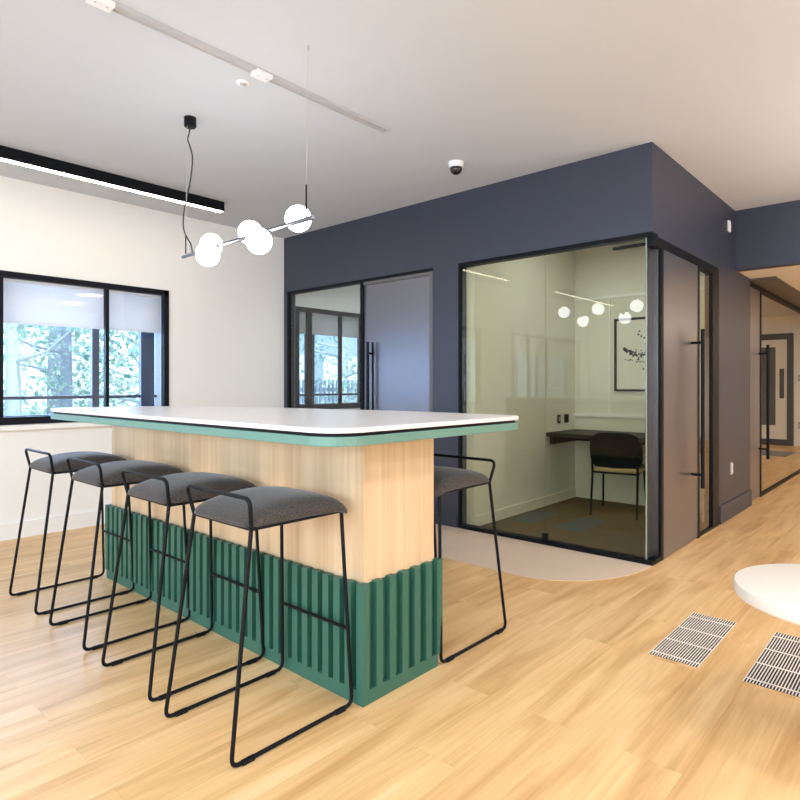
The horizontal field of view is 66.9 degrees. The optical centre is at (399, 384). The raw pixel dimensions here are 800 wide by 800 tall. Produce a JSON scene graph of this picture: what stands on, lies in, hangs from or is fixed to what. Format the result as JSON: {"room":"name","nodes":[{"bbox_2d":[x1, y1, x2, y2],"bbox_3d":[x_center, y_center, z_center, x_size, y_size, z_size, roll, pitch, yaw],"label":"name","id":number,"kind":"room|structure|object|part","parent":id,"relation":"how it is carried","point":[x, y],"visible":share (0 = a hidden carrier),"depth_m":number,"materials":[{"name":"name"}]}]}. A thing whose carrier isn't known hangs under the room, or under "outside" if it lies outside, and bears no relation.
{"room":"common room","nodes":[
{"label":"common room","id":0,"kind":"room"},
{"bbox_2d":[0,176,359,524],"bbox_3d":[-0.342,-0.210,8.107,0.360,2.860,18.800,0,0,42],"label":"wall","id":1,"kind":"structure","parent":0,"point":[226,317],"depth_m":5.68,"materials":[{"name":"white paint"}]},
{"bbox_2d":[0,509,104,540],"bbox_3d":[-3.889,1.157,3.879,0.018,0.125,7.768,0,0,42],"label":"baseboard","id":2,"kind":"structure","parent":1,"relation":"attached to","point":[9,531],"depth_m":4.98,"materials":[{"name":"white paint"}]},
{"bbox_2d":[0,422,111,430],"bbox_3d":[-3.013,0.339,4.827,0.055,0.038,2.750,0,0,42],"label":"trim","id":3,"kind":"structure","parent":1,"relation":"attached to","point":[80,424],"depth_m":4.94,"materials":[{"name":"white paint"}]},
{"bbox_2d":[0,270,168,424],"bbox_3d":[-3.161,-0.291,4.962,0.370,1.213,2.472,0,0,42],"label":"window","id":4,"kind":"structure","parent":1,"relation":"in","point":[153,347],"depth_m":5.48,"materials":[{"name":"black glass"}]},
{"bbox_3d":[-3.216,-0.291,5.011,0.055,1.213,2.472,0,0,42],"label":"frame","id":5,"kind":"part","parent":4,"relation":"part of","materials":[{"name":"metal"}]},
{"bbox_2d":[3,278,160,332],"bbox_3d":[-3.107,-0.686,4.913,0.044,0.378,2.432,0,0,42],"label":"roller blind","id":6,"kind":"object","parent":4,"relation":"attached to","point":[24,301],"visible":0.78,"depth_m":5.24,"materials":[{"name":"white fabric"}]},
{"bbox_2d":[295,306,359,408],"bbox_3d":[-0.778,-0.304,7.612,0.370,1.188,1.620,0,0,42],"label":"window","id":7,"kind":"structure","parent":1,"relation":"in","point":[309,394],"depth_m":7.30,"materials":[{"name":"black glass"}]},
{"bbox_2d":[299,312,358,337],"bbox_3d":[-0.724,-0.739,7.563,0.044,0.273,1.580,0,0,42],"label":"roller blind","id":8,"kind":"object","parent":7,"relation":"attached to","point":[322,324],"visible":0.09,"depth_m":7.40,"materials":[{"name":"white fabric"}]},
{"bbox_3d":[-0.833,-0.304,7.662,0.055,1.188,1.620,0,0,42],"label":"frame","id":9,"kind":"part","parent":7,"relation":"part of","materials":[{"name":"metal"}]},
{"bbox_2d":[299,333,356,403],"bbox_3d":[-2.612,-2.330,22.521,4.600,7.800,8.000,0,0,42],"label":"sky","id":10,"kind":"structure","parent":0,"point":[351,349],"depth_m":19.81,"materials":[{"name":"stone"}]},
{"bbox_2d":[0,444,799,799],"bbox_3d":[3.099,1.277,5.013,8.895,0.126,18.800,0,0,42],"label":"floor","id":11,"kind":"structure","parent":0,"point":[570,701],"depth_m":2.38,"materials":[{"name":"brown wood"}]},
{"bbox_2d":[9,448,134,614],"bbox_3d":[-1.902,0.792,3.526,0.451,0.855,0.541,0,0,42],"label":"bar stool","id":12,"kind":"object","parent":11,"relation":"on","point":[51,464],"visible":0.83,"depth_m":3.47,"materials":[{"name":"grey fabric"}]},
{"bbox_3d":[-2.023,0.422,3.392,0.413,0.115,0.034,0,0,42],"label":"rail","id":13,"kind":"part","parent":12,"relation":"part of","materials":[{"name":"black metal"}]},
{"bbox_3d":[-1.881,0.478,3.550,0.384,0.014,0.419,0,0,42],"label":"seat frame","id":14,"kind":"part","parent":12,"relation":"part of","materials":[{"name":"black metal"}]},
{"bbox_3d":[-1.873,0.449,3.558,0.409,0.099,0.456,0,0,42],"label":"seat","id":15,"kind":"part","parent":12,"relation":"part of","materials":[{"name":"grey fabric"}]},
{"bbox_3d":[-1.737,0.925,3.710,0.408,0.014,0.014,0,0,42],"label":"foot rail","id":16,"kind":"part","parent":12,"relation":"part of","materials":[{"name":"black metal"}]},
{"bbox_2d":[49,457,190,650],"bbox_3d":[-1.422,0.792,3.095,0.451,0.855,0.541,0,0,42],"label":"bar stool","id":17,"kind":"object","parent":11,"relation":"on","point":[104,475],"visible":0.82,"depth_m":3.03,"materials":[{"name":"grey fabric"}]},
{"bbox_3d":[-1.543,0.422,2.961,0.413,0.115,0.034,0,0,42],"label":"rail","id":18,"kind":"part","parent":17,"relation":"part of","materials":[{"name":"black metal"}]},
{"bbox_3d":[-1.401,0.478,3.119,0.384,0.014,0.419,0,0,42],"label":"seat frame","id":19,"kind":"part","parent":17,"relation":"part of","materials":[{"name":"black metal"}]},
{"bbox_3d":[-1.394,0.449,3.127,0.409,0.099,0.456,0,0,42],"label":"seat","id":20,"kind":"part","parent":17,"relation":"part of","materials":[{"name":"grey fabric"}]},
{"bbox_3d":[-1.257,0.925,3.278,0.408,0.014,0.014,0,0,42],"label":"foot rail","id":21,"kind":"part","parent":17,"relation":"part of","materials":[{"name":"black metal"}]},
{"bbox_2d":[101,469,264,701],"bbox_3d":[-0.940,0.792,2.652,0.451,0.855,0.541,0,0,42],"label":"bar stool","id":22,"kind":"object","parent":11,"relation":"on","point":[169,491],"visible":0.8,"depth_m":2.59,"materials":[{"name":"grey fabric"}]},
{"bbox_3d":[-1.061,0.422,2.518,0.413,0.115,0.034,0,0,42],"label":"rail","id":23,"kind":"part","parent":22,"relation":"part of","materials":[{"name":"black metal"}]},
{"bbox_3d":[-0.918,0.478,2.676,0.384,0.014,0.419,0,0,42],"label":"seat frame","id":24,"kind":"part","parent":22,"relation":"part of","materials":[{"name":"black metal"}]},
{"bbox_3d":[-0.911,0.449,2.683,0.409,0.099,0.456,0,0,42],"label":"seat","id":25,"kind":"part","parent":22,"relation":"part of","materials":[{"name":"grey fabric"}]},
{"bbox_3d":[-0.775,0.925,2.835,0.408,0.014,0.014,0,0,42],"label":"foot rail","id":26,"kind":"part","parent":22,"relation":"part of","materials":[{"name":"black metal"}]},
{"bbox_2d":[164,484,352,767],"bbox_3d":[-0.514,0.792,2.252,0.451,0.855,0.541,0,0,42],"label":"bar stool","id":27,"kind":"object","parent":11,"relation":"on","point":[252,509],"visible":1,"depth_m":2.19,"materials":[{"name":"grey fabric"}]},
{"bbox_3d":[-0.635,0.422,2.118,0.413,0.115,0.034,0,0,42],"label":"rail","id":28,"kind":"part","parent":27,"relation":"part of","materials":[{"name":"black metal"}]},
{"bbox_3d":[-0.493,0.478,2.276,0.384,0.014,0.419,0,0,42],"label":"seat frame","id":29,"kind":"part","parent":27,"relation":"part of","materials":[{"name":"black metal"}]},
{"bbox_3d":[-0.486,0.449,2.283,0.409,0.099,0.456,0,0,42],"label":"seat","id":30,"kind":"part","parent":27,"relation":"part of","materials":[{"name":"grey fabric"}]},
{"bbox_3d":[-0.349,0.925,2.435,0.408,0.014,0.014,0,0,42],"label":"foot rail","id":31,"kind":"part","parent":27,"relation":"part of","materials":[{"name":"black metal"}]},
{"bbox_2d":[51,406,518,707],"bbox_3d":[-0.811,0.682,3.321,2.697,1.075,1.205,0,0,42],"label":"bar table","id":32,"kind":"object","parent":11,"relation":"on","point":[379,464],"visible":0.92,"depth_m":2.56,"materials":[{"name":"white laminate"}]},
{"bbox_2d":[434,454,506,662],"bbox_3d":[0.190,0.792,2.966,0.451,0.855,0.541,0,0,42],"label":"bar stool","id":33,"kind":"object","parent":11,"relation":"on","point":[446,479],"visible":0.46,"depth_m":2.84,"materials":[{"name":"grey fabric"}]},
{"bbox_3d":[0.161,0.449,2.934,0.409,0.099,0.456,0,0,42],"label":"seat","id":34,"kind":"part","parent":33,"relation":"part of","materials":[{"name":"grey fabric"}]},
{"bbox_3d":[0.310,0.422,3.100,0.413,0.115,0.034,0,0,42],"label":"rail","id":35,"kind":"part","parent":33,"relation":"part of","materials":[{"name":"black metal"}]},
{"bbox_3d":[0.169,0.478,2.942,0.384,0.014,0.419,0,0,42],"label":"seat frame","id":36,"kind":"part","parent":33,"relation":"part of","materials":[{"name":"black metal"}]},
{"bbox_2d":[589,432,644,519],"bbox_3d":[2.085,0.827,5.757,0.470,0.777,0.551,0,0,31],"label":"office chair","id":37,"kind":"object","parent":11,"relation":"on","point":[610,453],"visible":0.97,"depth_m":5.57,"materials":[{"name":"black fabric"}]},
{"bbox_3d":[1.793,0.954,5.663,0.022,0.524,0.088,0,0,35],"label":"leg","id":38,"kind":"part","parent":37,"relation":"part of","materials":[{"name":"black metal"}]},
{"bbox_3d":[2.037,1.014,6.060,0.020,0.403,0.082,0,0,17],"label":"leg","id":39,"kind":"part","parent":37,"relation":"part of","materials":[{"name":"black metal"}]},
{"bbox_3d":[1.990,0.614,5.600,0.470,0.350,0.142,0,0,31],"label":"backrest","id":40,"kind":"part","parent":37,"relation":"part of","materials":[{"name":"black fabric"}]},
{"bbox_3d":[2.087,0.816,5.762,0.417,0.018,0.418,0,0,31],"label":"seat frame","id":41,"kind":"part","parent":37,"relation":"part of","materials":[{"name":"black metal"}]},
{"bbox_3d":[2.100,0.789,5.783,0.454,0.040,0.450,0,0,31],"label":"seat","id":42,"kind":"part","parent":37,"relation":"part of","materials":[{"name":"beige fabric"}]},
{"bbox_3d":[2.139,0.954,5.455,0.022,0.524,0.088,0,0,27],"label":"leg","id":43,"kind":"part","parent":37,"relation":"part of","materials":[{"name":"black metal"}]},
{"bbox_3d":[2.375,1.014,5.857,0.020,0.403,0.082,0,0,45],"label":"leg","id":44,"kind":"part","parent":37,"relation":"part of","materials":[{"name":"black metal"}]},
{"bbox_2d":[649,612,736,667],"bbox_3d":[1.428,1.218,2.925,0.209,0.003,0.660,0,0,42],"label":"floor vent","id":45,"kind":"object","parent":11,"relation":"in","point":[690,643],"visible":1,"depth_m":2.89,"materials":[{"name":"silver metal"}]},
{"bbox_2d":[733,564,799,624],"bbox_3d":[1.549,0.970,2.107,0.680,0.500,0.680,0,0,42],"label":"round table","id":46,"kind":"object","parent":11,"relation":"on","point":[772,589],"visible":1,"depth_m":2.14,"materials":[{"name":"white laminate"}]},
{"bbox_2d":[743,632,799,696],"bbox_3d":[1.712,1.218,2.670,0.209,0.003,0.660,0,0,42],"label":"floor vent","id":47,"kind":"object","parent":11,"relation":"in","point":[777,668],"visible":1,"depth_m":2.62,"materials":[{"name":"silver metal"}]},
{"bbox_2d":[762,450,794,456],"bbox_3d":[6.577,1.214,10.829,0.720,0.012,0.840,0,0,42],"label":"door mat","id":48,"kind":"object","parent":11,"relation":"on","point":[771,453],"visible":0.54,"depth_m":10.67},
{"bbox_2d":[0,0,799,237],"bbox_3d":[2.958,-1.715,5.006,9.495,0.150,19.000,0,0,42],"label":"ceiling","id":49,"kind":"structure","parent":0,"point":[505,89],"depth_m":3.38,"materials":[{"name":"paint"}]},
{"bbox_2d":[0,145,223,212],"bbox_3d":[-2.401,-1.597,4.553,0.070,0.086,2.400,0,0,42],"label":"lamp","id":50,"kind":"object","parent":49,"relation":"attached to","point":[7,154],"visible":1,"depth_m":4.65,"materials":[{"name":"black metal"}]},
{"bbox_2d":[86,0,390,133],"bbox_3d":[-1.164,-1.625,2.687,0.064,0.030,3.240,0,0,42],"label":"track","id":51,"kind":"object","parent":49,"relation":"attached to","point":[108,6],"visible":1,"depth_m":3.02,"materials":[{"name":"white plastic"}]},
{"bbox_2d":[236,79,249,86],"bbox_3d":[-0.851,-1.633,3.281,0.072,0.014,0.072,0,0,42],"label":"smoke detector","id":52,"kind":"object","parent":49,"relation":"attached to","point":[241,82],"visible":1,"depth_m":3.27,"materials":[{"name":"white plastic"}]},
{"bbox_2d":[181,45,314,265],"bbox_3d":[-0.887,-1.153,3.310,1.273,0.974,0.257,0,0,42],"label":"pendant lamp","id":53,"kind":"object","parent":49,"relation":"hanging from","point":[258,240],"visible":1,"depth_m":3.27,"materials":[{"name":"silver metal"}]},
{"bbox_3d":[-1.081,-0.734,3.400,0.132,0.132,0.132,0,0,42],"label":"globe","id":54,"kind":"part","parent":53,"relation":"part of"},
{"bbox_3d":[-1.126,-0.836,3.609,0.132,0.132,0.132,0,0,42],"label":"globe","id":55,"kind":"part","parent":53,"relation":"part of"},
{"bbox_3d":[-0.826,-0.840,3.337,0.132,0.132,0.132,0,0,42],"label":"globe","id":56,"kind":"part","parent":53,"relation":"part of"},
{"bbox_3d":[-0.717,-0.732,3.079,0.132,0.132,0.132,0,0,42],"label":"globe","id":57,"kind":"part","parent":53,"relation":"part of"},
{"bbox_3d":[-0.513,-0.838,3.049,0.132,0.132,0.132,0,0,42],"label":"globe","id":58,"kind":"part","parent":53,"relation":"part of"},
{"bbox_3d":[-0.452,-0.879,2.919,0.007,0.175,0.007,0,0,-26],"label":"stem","id":59,"kind":"part","parent":53,"relation":"part of","materials":[{"name":"metal"}]},
{"bbox_2d":[448,160,463,174],"bbox_3d":[0.414,-1.595,4.464,0.116,0.090,0.116,0,0,42],"label":"security camera","id":60,"kind":"object","parent":49,"relation":"attached to","point":[455,166],"visible":1,"depth_m":4.43,"materials":[{"name":"white plastic"}]},
{"bbox_2d":[284,142,657,527],"bbox_3d":[0.237,-0.210,5.466,4.033,2.860,0.110,0,0,42],"label":"wall","id":61,"kind":"structure","parent":0,"point":[613,194],"depth_m":5.18,"materials":[{"name":"blue paint"}]},
{"bbox_2d":[287,268,432,409],"bbox_3d":[-0.458,0.092,6.060,2.074,2.255,0.076,0,0,42],"label":"door frame","id":62,"kind":"structure","parent":61,"relation":"in","point":[290,295],"depth_m":6.38,"materials":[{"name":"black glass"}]},
{"bbox_2d":[363,271,432,411],"bbox_3d":[-0.039,0.106,5.637,0.876,2.227,0.134,0,0,42],"label":"door","id":63,"kind":"structure","parent":62,"relation":"attached to","point":[398,311],"depth_m":5.63,"materials":[{"name":"paint"}]},
{"bbox_3d":[-0.310,0.182,5.810,0.029,1.195,0.028,0,0,42],"label":"pull handle","id":64,"kind":"part","parent":63,"relation":"part of","materials":[{"name":"black metal"}]},
{"bbox_3d":[-0.265,0.182,5.860,0.020,1.195,0.006,0,0,42],"label":"handle plate","id":65,"kind":"part","parent":63,"relation":"part of","materials":[{"name":"black metal"}]},
{"bbox_2d":[435,512,456,527],"bbox_3d":[0.386,1.170,5.250,0.264,0.100,0.012,0,0,42],"label":"baseboard","id":66,"kind":"structure","parent":61,"relation":"attached to","point":[447,520],"depth_m":5.22,"materials":[{"name":"blue paint"}]},
{"bbox_2d":[458,231,655,565],"bbox_3d":[1.122,0.092,4.640,1.616,2.255,0.076,0,0,42],"label":"window","id":67,"kind":"structure","parent":61,"relation":"in","point":[544,540],"depth_m":4.62,"materials":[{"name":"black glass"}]},
{"bbox_2d":[467,251,574,524],"bbox_3d":[1.129,-0.160,6.016,0.386,2.760,1.902,0,0,42],"label":"wall partition","id":68,"kind":"structure","parent":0,"point":[521,312],"depth_m":5.76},
{"bbox_2d":[557,415,560,422],"bbox_3d":[1.659,0.355,6.308,0.012,0.090,0.060,0,0,42],"label":"outlet plate","id":69,"kind":"object","parent":68,"relation":"attached to","point":[558,416],"visible":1,"depth_m":6.30,"materials":[{"name":"grey plastic"}]},
{"bbox_2d":[564,414,568,422],"bbox_3d":[1.773,0.355,6.434,0.012,0.090,0.090,0,0,42],"label":"outlet plate","id":70,"kind":"object","parent":68,"relation":"attached to","point":[566,416],"visible":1,"depth_m":6.42,"materials":[{"name":"black plastic"}]},
{"bbox_2d":[475,488,701,525],"bbox_3d":[1.800,1.170,5.413,1.418,0.100,1.902,0,0,42],"label":"baseboard","id":71,"kind":"structure","parent":68,"relation":"attached to","point":[485,518],"depth_m":6.10,"materials":[{"name":"white wood"}]},
{"bbox_2d":[575,240,641,250],"bbox_3d":[0.869,-1.480,6.251,3.923,0.040,1.902,0,0,42],"label":"ceiling","id":72,"kind":"structure","parent":0,"point":[639,240],"depth_m":6.33,"materials":[{"name":"paint"}]},
{"bbox_2d":[575,240,701,502],"bbox_3d":[1.545,-0.210,7.003,3.923,2.860,0.120,0,0,42],"label":"wall","id":73,"kind":"structure","parent":0,"point":[600,271],"depth_m":6.38,"materials":[{"name":"beige paint"}]},
{"bbox_2d":[546,429,700,452],"bbox_3d":[2.211,0.540,5.885,1.398,0.120,0.648,0,0,42],"label":"desk","id":74,"kind":"object","parent":73,"relation":"attached to","point":[563,436],"visible":0.48,"depth_m":6.11,"materials":[{"name":"black wood"}]},
{"bbox_3d":[2.417,0.560,6.116,1.315,0.080,0.028,0,0,42],"label":"wall rail","id":75,"kind":"part","parent":74,"relation":"part of","materials":[{"name":"black wood"}]},
{"bbox_2d":[614,317,644,390],"bbox_3d":[2.486,-0.310,6.054,0.690,0.750,0.026,0,0,42],"label":"framed print","id":76,"kind":"object","parent":73,"relation":"attached to","point":[629,333],"visible":0.41,"depth_m":6.18,"materials":[{"name":"paper"}]},
{"bbox_2d":[613,242,645,250],"bbox_3d":[2.541,-1.405,5.975,0.870,0.034,0.076,0,0,42],"label":"rail","id":77,"kind":"object","parent":73,"relation":"attached to","point":[644,243],"visible":0.48,"depth_m":6.12,"materials":[{"name":"black metal"}]},
{"bbox_2d":[574,286,701,419],"bbox_3d":[2.421,-0.300,6.119,1.398,1.270,0.022,0,0,42],"label":"trim","id":78,"kind":"structure","parent":73,"relation":"attached to","point":[609,297],"depth_m":6.32,"materials":[{"name":"white paint"}]},
{"bbox_2d":[643,147,749,522],"bbox_3d":[5.384,-0.210,8.256,0.110,2.860,10.922,0,0,42],"label":"wall","id":79,"kind":"structure","parent":0,"point":[692,218],"depth_m":5.39,"materials":[{"name":"blue paint"}]},
{"bbox_2d":[645,235,718,564],"bbox_3d":[2.224,0.102,4.701,0.066,2.235,1.574,0,0,42],"label":"door frame","id":80,"kind":"structure","parent":79,"relation":"in","point":[656,246],"depth_m":4.20,"materials":[{"name":"metal"}]},
{"bbox_2d":[700,274,718,536],"bbox_3d":[2.566,0.138,5.073,0.056,2.165,0.575,0,0,42],"label":"window","id":81,"kind":"structure","parent":80,"relation":"attached to","point":[712,280],"depth_m":5.16,"materials":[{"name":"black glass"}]},
{"bbox_2d":[664,250,704,557],"bbox_3d":[2.138,0.138,4.517,0.142,2.165,0.824,0,0,42],"label":"door","id":82,"kind":"structure","parent":79,"relation":"in","point":[682,342],"depth_m":4.53,"materials":[{"name":"wood"}]},
{"bbox_3d":[2.365,0.138,4.839,0.050,2.165,0.040,0,0,42],"label":"frame","id":83,"kind":"part","parent":82,"relation":"part of","materials":[{"name":"black metal"}]},
{"bbox_3d":[2.318,0.182,4.633,0.029,1.220,0.028,0,0,42],"label":"pull handle","id":84,"kind":"part","parent":82,"relation":"part of","materials":[{"name":"black metal"}]},
{"bbox_2d":[727,220,730,231],"bbox_3d":[2.999,-1.445,5.507,0.020,0.100,0.060,0,0,42],"label":"sensor","id":85,"kind":"object","parent":79,"relation":"attached to","point":[728,221],"visible":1,"depth_m":5.49,"materials":[{"name":"white plastic"}]},
{"bbox_2d":[730,462,732,474],"bbox_3d":[3.063,0.770,5.583,0.013,0.110,0.060,0,0,42],"label":"wall socket","id":86,"kind":"object","parent":79,"relation":"attached to","point":[731,463],"visible":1,"depth_m":5.57,"materials":[{"name":"plastic"}]},
{"bbox_2d":[719,489,751,524],"bbox_3d":[3.168,1.140,5.721,0.044,0.160,1.145,0,0,42],"label":"baseboard","id":87,"kind":"structure","parent":79,"relation":"attached to","point":[733,507],"depth_m":5.62,"materials":[{"name":"blue paint"}]},
{"bbox_2d":[750,281,799,495],"bbox_3d":[6.050,0.070,8.980,0.052,2.300,7.555,0,0,42],"label":"window","id":88,"kind":"structure","parent":79,"relation":"in","point":[765,292],"depth_m":7.30,"materials":[{"name":"black metal"}]},
{"bbox_2d":[750,287,768,499],"bbox_3d":[3.769,0.090,6.375,0.134,2.260,0.620,0,0,42],"label":"door","id":89,"kind":"structure","parent":88,"relation":"attached to","point":[756,353],"depth_m":6.47,"materials":[{"name":"metal"}]},
{"bbox_3d":[3.720,0.085,6.391,0.030,2.250,0.580,0,0,42],"label":"panel","id":90,"kind":"part","parent":89,"relation":"part of","materials":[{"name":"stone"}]},
{"bbox_3d":[3.929,0.090,6.621,0.043,2.260,0.040,0,0,42],"label":"frame","id":91,"kind":"part","parent":89,"relation":"part of","materials":[{"name":"black metal"}]},
{"bbox_3d":[3.952,0.182,6.499,0.029,1.228,0.028,0,0,42],"label":"pull handle","id":92,"kind":"part","parent":89,"relation":"part of","materials":[{"name":"black metal"}]},
{"bbox_2d":[702,273,704,521],"bbox_3d":[2.819,-0.160,5.501,0.020,2.760,0.410,0,0,42],"label":"lining","id":93,"kind":"object","parent":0,"point":[703,274],"visible":0.14,"depth_m":5.35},
{"bbox_2d":[735,200,799,271],"bbox_3d":[5.002,-1.360,4.114,4.862,0.560,0.112,0,0,42],"label":"wall","id":94,"kind":"structure","parent":0,"point":[768,236],"depth_m":5.52,"materials":[{"name":"blue paint"}]},
{"bbox_2d":[739,265,799,307],"bbox_3d":[7.954,-1.103,7.412,4.882,0.075,8.740,0,0,42],"label":"ceiling","id":95,"kind":"structure","parent":0,"point":[775,285],"depth_m":6.22,"materials":[{"name":"paint"}]},
{"bbox_2d":[762,315,799,445],"bbox_3d":[4.311,-0.210,10.042,3.973,2.860,8.100,0,0,42],"label":"wall","id":96,"kind":"structure","parent":0,"point":[791,323],"depth_m":12.12,"materials":[{"name":"white paint"}]},
{"bbox_2d":[762,333,793,445],"bbox_3d":[7.466,0.090,12.484,1.110,2.260,0.050,0,0,42],"label":"door","id":97,"kind":"structure","parent":96,"relation":"in","point":[781,346],"depth_m":12.27,"materials":[{"name":"wood"}]},
{"bbox_3d":[7.491,0.025,12.451,0.410,1.590,0.005,0,0,42],"label":"vision panel","id":98,"kind":"part","parent":97,"relation":"part of","materials":[{"name":"clear glass"}]},
{"bbox_3d":[7.473,0.090,12.491,0.890,2.020,0.030,0,0,42],"label":"panel","id":99,"kind":"part","parent":97,"relation":"part of","materials":[{"name":"white paint"}]},
{"bbox_3d":[7.725,-0.030,12.240,0.080,0.600,0.007,0,0,42],"label":"push plate","id":100,"kind":"part","parent":97,"relation":"part of","materials":[{"name":"metal"}]},
{"bbox_2d":[762,295,799,316],"bbox_3d":[4.648,-1.420,9.672,2.978,0.040,8.000,0,0,42],"label":"ceiling","id":101,"kind":"structure","parent":0,"point":[770,308],"depth_m":11.22,"materials":[{"name":"paint"}]},
{"label":"outside","id":102,"kind":"structure","parent":0,"visible":0},
{"bbox_3d":[-13.706,1.645,19.048,34.145,0.150,50.000,0,0,42],"label":"ground","id":103,"kind":"structure","parent":102,"visible":0},
{"bbox_2d":[3,405,77,415],"bbox_3d":[-5.702,1.017,9.487,1.884,1.442,2.975,0,0,42],"label":"shrub","id":104,"kind":"object","parent":103,"relation":"on","point":[33,407],"visible":0.02,"depth_m":9.63,"materials":[{"name":"green plant"}]},
{"bbox_2d":[3,323,138,415],"bbox_3d":[-5.126,-1.182,7.939,3.947,5.505,2.840,0,0,-9],"label":"tree","id":105,"kind":"object","parent":103,"relation":"on","point":[13,369],"visible":0.16,"depth_m":7.95,"materials":[{"name":"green plant"}]},
{"bbox_2d":[3,323,138,407],"bbox_3d":[-4.873,-1.431,9.443,3.214,6.002,3.076,0,0,20],"label":"tree","id":106,"kind":"object","parent":103,"relation":"on","point":[67,363],"visible":0.17,"depth_m":9.09,"materials":[{"name":"green plant"}]},
{"bbox_2d":[3,325,138,413],"bbox_3d":[-6.934,-1.932,12.118,3.269,7.008,2.944,0,0,-20],"label":"tree","id":107,"kind":"object","parent":103,"relation":"on","point":[52,360],"visible":0.09,"depth_m":11.84,"materials":[{"name":"green plant"}]},
{"bbox_2d":[3,375,138,414],"bbox_3d":[-7.534,0.729,14.851,3.666,2.063,5.837,0,0,42],"label":"shrub","id":108,"kind":"object","parent":103,"relation":"on","point":[24,392],"visible":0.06,"depth_m":14.23,"materials":[{"name":"green plant"}]},
{"bbox_2d":[22,328,138,409],"bbox_3d":[-3.597,-0.932,9.207,3.296,5.007,3.732,0,0,42],"label":"tree","id":109,"kind":"object","parent":103,"relation":"on","point":[132,352],"visible":0.14,"depth_m":8.72,"materials":[{"name":"green plant"}]},
{"bbox_2d":[37,328,138,406],"bbox_3d":[-5.218,-1.681,12.767,3.299,6.508,4.110,0,0,42],"label":"tree","id":110,"kind":"object","parent":103,"relation":"on","point":[78,393],"visible":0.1,"depth_m":11.88,"materials":[{"name":"green plant"}]},
{"bbox_2d":[299,335,356,403],"bbox_3d":[-0.770,-0.991,11.618,3.297,5.131,3.350,0,0,-39],"label":"tree","id":111,"kind":"object","parent":103,"relation":"on","point":[345,385],"visible":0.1,"depth_m":10.70,"materials":[{"name":"green plant"}]},
{"bbox_2d":[299,380,356,403],"bbox_3d":[-1.806,0.720,15.812,0.070,1.700,6.100,0,0,42],"label":"fence","id":112,"kind":"object","parent":103,"relation":"on","point":[320,389],"visible":0.06,"depth_m":15.60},
{"bbox_3d":[-1.821,0.670,15.825,0.030,1.200,6.100,0,0,42],"label":"rail","id":113,"kind":"part","parent":112,"relation":"part of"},
{"bbox_2d":[299,334,356,402],"bbox_3d":[-1.328,-1.430,15.755,3.594,6.002,2.981,0,0,-40],"label":"tree","id":114,"kind":"object","parent":103,"relation":"on","point":[321,357],"visible":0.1,"depth_m":15.23,"materials":[{"name":"green plant"}]}
]}

